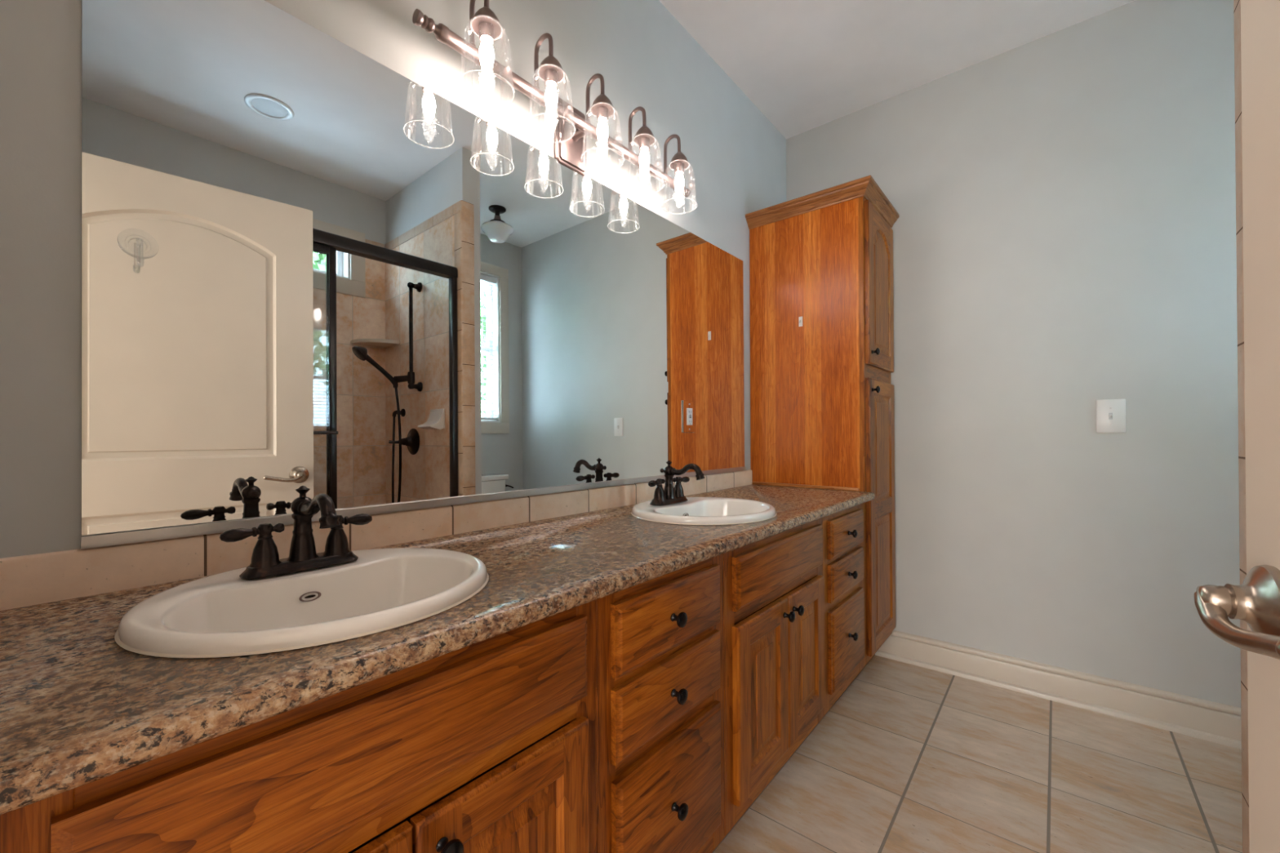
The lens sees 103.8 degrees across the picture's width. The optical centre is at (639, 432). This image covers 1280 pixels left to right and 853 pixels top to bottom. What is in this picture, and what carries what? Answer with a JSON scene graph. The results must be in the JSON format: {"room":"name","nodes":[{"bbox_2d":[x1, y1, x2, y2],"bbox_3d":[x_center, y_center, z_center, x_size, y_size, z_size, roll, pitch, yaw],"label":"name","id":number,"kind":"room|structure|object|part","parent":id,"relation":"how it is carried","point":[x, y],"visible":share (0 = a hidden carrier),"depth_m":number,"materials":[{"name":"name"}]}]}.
{"room":"bathroom","nodes":[
{"label":"bathroom","id":0,"kind":"room"},
{"bbox_2d":[0,0,786,558],"bbox_3d":[-0.109,-0.265,1.724,0.120,2.675,2.954,0,0,40],"label":"wall","id":1,"kind":"structure","parent":0,"point":[645,58],"depth_m":1.08,"materials":[{"name":"paint"}]},
{"bbox_2d":[0,469,752,610],"bbox_3d":[-0.196,0.209,1.511,0.010,0.070,2.274,0,0,40],"label":"tile backsplash","id":2,"kind":"structure","parent":1,"relation":"attached to","point":[25,580],"depth_m":0.88,"materials":[{"name":"beige tile"}]},
{"bbox_2d":[80,0,744,549],"bbox_3d":[-0.177,-0.312,1.535,0.015,0.970,2.050,0,0,40],"label":"wall mirror","id":3,"kind":"object","parent":1,"relation":"attached to","point":[305,263],"visible":1,"depth_m":1.02,"materials":[{"name":"glass"},{"name":"silver"},{"name":"aluminium"}]},
{"bbox_2d":[682,400,695,432],"bbox_3d":[0.194,-0.063,1.966,0.009,0.126,0.086,0,0,40],"label":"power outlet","id":4,"kind":"object","parent":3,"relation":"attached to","point":[688,406],"visible":1,"depth_m":1.96,"materials":[{"name":"white plastic"}]},
{"bbox_2d":[687,408,692,425],"bbox_3d":[0.195,-0.063,1.965,0.004,0.066,0.033,0,0,40],"label":"receptacle","id":5,"kind":"object","parent":4,"relation":"attached to","point":[689,410],"depth_m":1.96,"materials":[{"name":"white plastic"}]},
{"bbox_2d":[412,0,697,213],"bbox_3d":[-0.135,-0.902,1.449,0.197,0.257,1.026,0,0,40],"label":"vanity light","id":6,"kind":"object","parent":1,"relation":"attached to","point":[571,126],"visible":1,"depth_m":1.40,"materials":[{"name":"brown metal"}]},
{"bbox_3d":[-0.371,-0.964,1.155,0.073,0.133,0.017,0,0,40],"label":"lamp arm","id":7,"kind":"part","parent":6,"relation":"part of","materials":[{"name":"brown metal"}]},
{"bbox_3d":[-0.347,-0.847,1.135,0.120,0.142,0.120,0,0,40],"label":"lamp shade","id":8,"kind":"part","parent":6,"relation":"part of","materials":[{"name":"clear glass"}]},
{"bbox_3d":[-0.347,-0.847,1.135,0.032,0.081,0.032,0,0,40],"label":"light bulb","id":9,"kind":"part","parent":6,"relation":"part of","materials":[{"name":"white glass"}]},
{"bbox_3d":[-0.251,-0.964,1.300,0.073,0.133,0.017,0,0,40],"label":"lamp arm","id":10,"kind":"part","parent":6,"relation":"part of","materials":[{"name":"brown metal"}]},
{"bbox_3d":[-0.226,-0.847,1.280,0.120,0.142,0.120,0,0,40],"label":"lamp shade","id":11,"kind":"part","parent":6,"relation":"part of","materials":[{"name":"clear glass"}]},
{"bbox_3d":[-0.226,-0.847,1.280,0.032,0.081,0.032,0,0,40],"label":"light bulb","id":12,"kind":"part","parent":6,"relation":"part of","materials":[{"name":"white glass"}]},
{"bbox_3d":[-0.181,-0.887,1.487,0.078,0.194,0.124,0,0,40],"label":"wall plate","id":13,"kind":"part","parent":6,"relation":"part of","materials":[{"name":"brown metal"}]},
{"bbox_3d":[-0.130,-0.964,1.445,0.073,0.133,0.017,0,0,40],"label":"lamp arm","id":14,"kind":"part","parent":6,"relation":"part of","materials":[{"name":"brown metal"}]},
{"bbox_3d":[-0.106,-0.847,1.425,0.032,0.081,0.032,0,0,40],"label":"light bulb","id":15,"kind":"part","parent":6,"relation":"part of","materials":[{"name":"white glass"}]},
{"bbox_3d":[-0.010,-0.964,1.590,0.073,0.133,0.017,0,0,40],"label":"lamp arm","id":16,"kind":"part","parent":6,"relation":"part of","materials":[{"name":"brown metal"}]},
{"bbox_3d":[0.014,-0.847,1.570,0.032,0.081,0.032,0,0,40],"label":"light bulb","id":17,"kind":"part","parent":6,"relation":"part of","materials":[{"name":"white glass"}]},
{"bbox_3d":[0.110,-0.963,1.735,0.073,0.133,0.017,0,0,40],"label":"lamp arm","id":18,"kind":"part","parent":6,"relation":"part of","materials":[{"name":"brown metal"}]},
{"bbox_3d":[0.135,-0.846,1.715,0.032,0.081,0.032,0,0,40],"label":"light bulb","id":19,"kind":"part","parent":6,"relation":"part of","materials":[{"name":"white glass"}]},
{"bbox_2d":[658,0,1135,138],"bbox_3d":[0.861,-1.661,0.941,2.691,0.100,2.984,0,0,40],"label":"ceiling","id":20,"kind":"structure","parent":0,"point":[806,65],"depth_m":2.05,"materials":[{"name":"white paint"}]},
{"bbox_2d":[711,654,1242,852],"bbox_3d":[-0.015,1.112,-0.143,2.691,0.100,5.764,0,0,40],"label":"floor","id":21,"kind":"structure","parent":0,"point":[908,758],"depth_m":1.53,"materials":[{"name":"tile"}]},
{"bbox_2d":[0,600,596,852],"bbox_3d":[-0.472,0.671,0.724,0.546,0.795,0.710,0,0,40],"label":"base cabinet","id":22,"kind":"object","parent":21,"relation":"on","point":[489,745],"visible":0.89,"depth_m":0.58,"materials":[{"name":"brown wood"}]},
{"bbox_3d":[-0.362,0.681,0.490,0.018,0.428,0.278,0,0,40],"label":"door","id":23,"kind":"part","parent":22,"relation":"part of","materials":[{"name":"brown wood"}]},
{"bbox_2d":[0,484,875,815],"bbox_3d":[0.014,0.259,1.337,0.555,0.032,2.274,0,0,40],"label":"countertop","id":24,"kind":"structure","parent":22,"relation":"on","point":[78,708],"depth_m":0.56,"materials":[{"name":"stone"}]},
{"bbox_2d":[114,547,488,657],"bbox_3d":[-0.463,0.303,0.757,0.429,0.165,0.457,0,0,40],"label":"sink","id":25,"kind":"object","parent":24,"relation":"in","point":[224,614],"visible":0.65,"depth_m":0.73,"materials":[{"name":"white ceramic"}]},
{"bbox_2d":[219,485,372,579],"bbox_3d":[-0.537,0.154,0.825,0.174,0.136,0.172,0,0,1],"label":"faucet","id":26,"kind":"object","parent":25,"relation":"on","point":[265,562],"visible":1,"depth_m":0.80,"materials":[{"name":"brown metal"}]},
{"bbox_3d":[-0.598,0.155,0.775,0.021,0.020,0.083,0,0,40],"label":"lever","id":27,"kind":"part","parent":26,"relation":"part of","materials":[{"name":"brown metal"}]},
{"bbox_3d":[-0.589,0.177,0.788,0.043,0.070,0.043,0,0,40],"label":"handle","id":28,"kind":"part","parent":26,"relation":"part of","materials":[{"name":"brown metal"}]},
{"bbox_3d":[-0.556,0.214,0.827,0.060,0.016,0.166,0,0,40],"label":"plate","id":29,"kind":"part","parent":26,"relation":"part of","materials":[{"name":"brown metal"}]},
{"bbox_3d":[-0.556,0.159,0.828,0.045,0.108,0.045,0,0,40],"label":"spout","id":30,"kind":"part","parent":26,"relation":"part of","materials":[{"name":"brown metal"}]},
{"bbox_3d":[-0.519,0.119,0.797,0.168,0.051,0.027,0,0,40],"label":"spout","id":31,"kind":"part","parent":26,"relation":"part of","materials":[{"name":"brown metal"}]},
{"bbox_3d":[-0.524,0.177,0.867,0.043,0.070,0.043,0,0,40],"label":"handle","id":32,"kind":"part","parent":26,"relation":"part of","materials":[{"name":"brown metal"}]},
{"bbox_3d":[-0.513,0.155,0.878,0.021,0.020,0.083,0,0,40],"label":"lever","id":33,"kind":"part","parent":26,"relation":"part of","materials":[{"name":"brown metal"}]},
{"bbox_2d":[648,460,705,505],"bbox_3d":[0.113,0.156,1.604,0.174,0.136,0.172,0,0,1],"label":"faucet","id":34,"kind":"object","parent":24,"relation":"on","point":[670,495],"visible":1,"depth_m":1.58,"materials":[{"name":"brown metal"}]},
{"bbox_3d":[0.052,0.156,1.554,0.021,0.020,0.083,0,0,40],"label":"lever","id":35,"kind":"part","parent":34,"relation":"part of","materials":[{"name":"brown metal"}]},
{"bbox_3d":[0.061,0.178,1.567,0.043,0.070,0.043,0,0,40],"label":"handle","id":36,"kind":"part","parent":34,"relation":"part of","materials":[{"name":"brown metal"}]},
{"bbox_3d":[0.093,0.216,1.606,0.060,0.016,0.166,0,0,40],"label":"plate","id":37,"kind":"part","parent":34,"relation":"part of","materials":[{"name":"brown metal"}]},
{"bbox_3d":[0.093,0.160,1.606,0.045,0.108,0.045,0,0,40],"label":"spout","id":38,"kind":"part","parent":34,"relation":"part of","materials":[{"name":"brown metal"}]},
{"bbox_3d":[0.126,0.178,1.645,0.043,0.070,0.043,0,0,40],"label":"handle","id":39,"kind":"part","parent":34,"relation":"part of","materials":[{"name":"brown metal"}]},
{"bbox_3d":[0.137,0.156,1.656,0.021,0.020,0.083,0,0,40],"label":"lever","id":40,"kind":"part","parent":34,"relation":"part of","materials":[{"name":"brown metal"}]},
{"bbox_3d":[0.131,0.121,1.575,0.168,0.051,0.027,0,0,40],"label":"spout","id":41,"kind":"part","parent":34,"relation":"part of","materials":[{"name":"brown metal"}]},
{"bbox_2d":[631,497,777,524],"bbox_3d":[0.194,0.304,1.533,0.429,0.165,0.457,0,0,40],"label":"sink","id":42,"kind":"object","parent":24,"relation":"in","point":[696,510],"visible":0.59,"depth_m":1.54,"materials":[{"name":"white ceramic"}]},
{"bbox_3d":[-0.233,0.507,0.609,0.030,0.030,0.030,0,0,40],"label":"knob","id":43,"kind":"part","parent":22,"relation":"part of","materials":[{"name":"black metal"}]},
{"bbox_3d":[-0.178,0.681,0.711,0.018,0.428,0.288,0,0,40],"label":"door","id":44,"kind":"part","parent":22,"relation":"part of","materials":[{"name":"brown wood"}]},
{"bbox_3d":[-0.175,0.681,0.709,0.007,0.297,0.156,0,0,40],"label":"raised panel","id":45,"kind":"part","parent":22,"relation":"part of","materials":[{"name":"brown wood"}]},
{"bbox_2d":[595,554,724,852],"bbox_3d":[-0.109,0.672,1.161,0.546,0.795,0.424,0,0,40],"label":"base cabinet","id":46,"kind":"object","parent":21,"relation":"on","point":[660,642],"visible":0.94,"depth_m":0.97,"materials":[{"name":"brown wood"}]},
{"bbox_3d":[0.069,0.517,1.011,0.018,0.130,0.353,0,0,40],"label":"drawer","id":47,"kind":"part","parent":46,"relation":"part of","materials":[{"name":"brown wood"}]},
{"bbox_3d":[0.068,0.367,1.012,0.018,0.131,0.353,0,0,40],"label":"drawer","id":48,"kind":"part","parent":46,"relation":"part of","materials":[{"name":"brown wood"}]},
{"bbox_3d":[0.070,0.753,1.010,0.018,0.278,0.353,0,0,40],"label":"drawer","id":49,"kind":"part","parent":46,"relation":"part of","materials":[{"name":"brown wood"}]},
{"bbox_3d":[0.076,0.365,0.984,0.030,0.030,0.030,0,0,40],"label":"knob","id":50,"kind":"part","parent":46,"relation":"part of","materials":[{"name":"black metal"}]},
{"bbox_3d":[0.078,0.739,0.982,0.030,0.030,0.030,0,0,40],"label":"knob","id":51,"kind":"part","parent":46,"relation":"part of","materials":[{"name":"black metal"}]},
{"bbox_3d":[0.077,0.515,0.983,0.030,0.030,0.030,0,0,40],"label":"knob","id":52,"kind":"part","parent":46,"relation":"part of","materials":[{"name":"black metal"}]},
{"bbox_2d":[711,517,824,852],"bbox_3d":[0.235,0.672,1.576,0.546,0.795,0.653,0,0,40],"label":"base cabinet","id":53,"kind":"object","parent":21,"relation":"on","point":[774,632],"visible":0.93,"depth_m":1.33,"materials":[{"name":"brown wood"}]},
{"bbox_3d":[0.323,0.682,1.316,0.018,0.428,0.289,0,0,40],"label":"door","id":54,"kind":"part","parent":53,"relation":"part of","materials":[{"name":"brown wood"}]},
{"bbox_3d":[0.326,0.682,1.313,0.007,0.297,0.158,0,0,40],"label":"raised panel","id":55,"kind":"part","parent":53,"relation":"part of","materials":[{"name":"brown wood"}]},
{"bbox_3d":[0.413,0.366,1.427,0.018,0.130,0.574,0,0,40],"label":"false drawer","id":56,"kind":"part","parent":53,"relation":"part of","materials":[{"name":"brown wood"}]},
{"bbox_3d":[0.414,0.508,1.389,0.030,0.030,0.030,0,0,40],"label":"knob","id":57,"kind":"part","parent":53,"relation":"part of","materials":[{"name":"black metal"}]},
{"bbox_3d":[0.455,0.508,1.439,0.030,0.030,0.030,0,0,40],"label":"knob","id":58,"kind":"part","parent":53,"relation":"part of","materials":[{"name":"black metal"}]},
{"bbox_3d":[0.508,0.683,1.539,0.018,0.428,0.282,0,0,40],"label":"door","id":59,"kind":"part","parent":53,"relation":"part of","materials":[{"name":"brown wood"}]},
{"bbox_3d":[0.511,0.683,1.536,0.007,0.297,0.150,0,0,40],"label":"raised panel","id":60,"kind":"part","parent":53,"relation":"part of","materials":[{"name":"brown wood"}]},
{"bbox_2d":[745,174,899,687],"bbox_3d":[0.870,0.020,2.363,0.565,2.102,0.477,0,0,40],"label":"linen cabinet","id":61,"kind":"object","parent":21,"relation":"on","point":[822,392],"visible":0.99,"depth_m":2.20,"materials":[{"name":"orange wood"}]},
{"bbox_2d":[799,316,802,326],"bbox_3d":[0.712,-0.495,2.228,0.017,0.044,0.017,0,0,40],"label":"hook","id":62,"kind":"object","parent":61,"relation":"attached to","point":[800,317],"visible":1,"depth_m":2.23,"materials":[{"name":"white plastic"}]},
{"bbox_3d":[0.724,-0.014,2.240,0.496,1.934,0.018,0,0,40],"label":"panel","id":63,"kind":"part","parent":61,"relation":"part of","materials":[{"name":"orange wood"}]},
{"bbox_3d":[0.720,0.237,2.225,0.482,0.014,0.010,0,0,40],"label":"counter trim","id":64,"kind":"part","parent":61,"relation":"part of","materials":[{"name":"brown wood"}]},
{"bbox_3d":[0.863,-1.002,2.371,0.557,0.058,0.477,0,0,40],"label":"crown molding","id":65,"kind":"part","parent":61,"relation":"part of","materials":[{"name":"brown wood"}]},
{"bbox_3d":[1.055,-0.015,2.236,0.019,1.934,0.435,0,0,40],"label":"frame","id":66,"kind":"part","parent":61,"relation":"part of","materials":[{"name":"brown wood"}]},
{"bbox_3d":[0.977,-0.336,2.076,0.030,0.030,0.030,0,0,40],"label":"knob","id":67,"kind":"part","parent":61,"relation":"part of","materials":[{"name":"black metal"}]},
{"bbox_3d":[0.977,-0.179,2.075,0.030,0.030,0.030,0,0,40],"label":"knob","id":68,"kind":"part","parent":61,"relation":"part of","materials":[{"name":"black metal"}]},
{"bbox_3d":[1.065,-0.623,2.224,0.018,0.675,0.403,0,0,40],"label":"door","id":69,"kind":"part","parent":61,"relation":"part of","materials":[{"name":"brown wood"}]},
{"bbox_3d":[1.069,0.346,2.219,0.018,1.147,0.403,0,0,40],"label":"door","id":70,"kind":"part","parent":61,"relation":"part of","materials":[{"name":"brown wood"}]},
{"bbox_3d":[1.068,-0.620,2.221,0.007,0.530,0.264,0,0,40],"label":"raised panel","id":71,"kind":"part","parent":61,"relation":"part of","materials":[{"name":"brown wood"}]},
{"bbox_3d":[1.072,0.346,2.216,0.007,1.008,0.264,0,0,40],"label":"raised panel","id":72,"kind":"part","parent":61,"relation":"part of","materials":[{"name":"brown wood"}]},
{"bbox_2d":[802,502,866,742],"bbox_3d":[0.599,0.673,2.014,0.546,0.795,0.484,0,0,40],"label":"base cabinet","id":73,"kind":"object","parent":21,"relation":"on","point":[844,531],"visible":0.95,"depth_m":1.80,"materials":[{"name":"brown wood"}]},
{"bbox_3d":[0.763,0.613,1.878,0.019,0.677,0.484,0,0,40],"label":"frame","id":74,"kind":"part","parent":73,"relation":"part of","materials":[{"name":"brown wood"}]},
{"bbox_3d":[0.766,0.369,1.853,0.018,0.131,0.368,0,0,40],"label":"drawer","id":75,"kind":"part","parent":73,"relation":"part of","materials":[{"name":"brown wood"}]},
{"bbox_3d":[0.767,0.518,1.853,0.018,0.130,0.368,0,0,40],"label":"drawer","id":76,"kind":"part","parent":73,"relation":"part of","materials":[{"name":"brown wood"}]},
{"bbox_3d":[0.768,0.754,1.851,0.018,0.278,0.368,0,0,40],"label":"drawer","id":77,"kind":"part","parent":73,"relation":"part of","materials":[{"name":"brown wood"}]},
{"bbox_3d":[0.775,0.366,1.825,0.030,0.030,0.030,0,0,40],"label":"knob","id":78,"kind":"part","parent":73,"relation":"part of","materials":[{"name":"black metal"}]},
{"bbox_3d":[0.776,0.740,1.824,0.030,0.030,0.030,0,0,40],"label":"knob","id":79,"kind":"part","parent":73,"relation":"part of","materials":[{"name":"black metal"}]},
{"bbox_3d":[0.775,0.516,1.825,0.030,0.030,0.030,0,0,40],"label":"knob","id":80,"kind":"part","parent":73,"relation":"part of","materials":[{"name":"black metal"}]},
{"bbox_2d":[786,0,1240,707],"bbox_3d":[1.816,-0.272,1.968,2.531,2.675,0.120,0,0,40],"label":"wall","id":81,"kind":"structure","parent":0,"point":[1064,200],"depth_m":1.98,"materials":[{"name":"paint"}]},
{"bbox_2d":[875,630,1241,749],"bbox_3d":[1.879,1.000,1.816,1.916,0.129,0.030,0,0,40],"label":"baseboard","id":82,"kind":"structure","parent":81,"relation":"attached to","point":[1200,718],"depth_m":1.96,"materials":[{"name":"white wood"}]},
{"bbox_2d":[1095,399,1125,432],"bbox_3d":[1.785,-0.063,1.902,0.083,0.127,0.020,0,0,40],"label":"light switch","id":83,"kind":"object","parent":81,"relation":"attached to","point":[1110,414],"visible":1,"depth_m":1.91,"materials":[{"name":"white plastic"}]},
{"bbox_2d":[1233,0,1249,852],"bbox_3d":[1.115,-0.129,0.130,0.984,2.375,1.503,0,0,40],"label":"door frame","id":84,"kind":"structure","parent":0,"point":[1237,3],"depth_m":1.00,"materials":[{"name":"beige wood"}]},
{"bbox_3d":[-0.047,-0.275,-0.168,2.391,2.675,0.120,0,0,40],"label":"wall","id":85,"kind":"structure","parent":0,"visible":0},
{"bbox_2d":[1193,0,1279,852],"bbox_3d":[0.346,0.053,0.138,0.083,1.998,0.796,0,0,33],"label":"door","id":86,"kind":"structure","parent":85,"relation":"in","point":[1255,602],"depth_m":0.44,"materials":[{"name":"beige paint"}]},
{"bbox_3d":[0.482,0.155,0.399,0.028,0.039,0.134,0,0,33],"label":"lever handle","id":87,"kind":"part","parent":86,"relation":"part of","materials":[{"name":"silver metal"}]}
]}

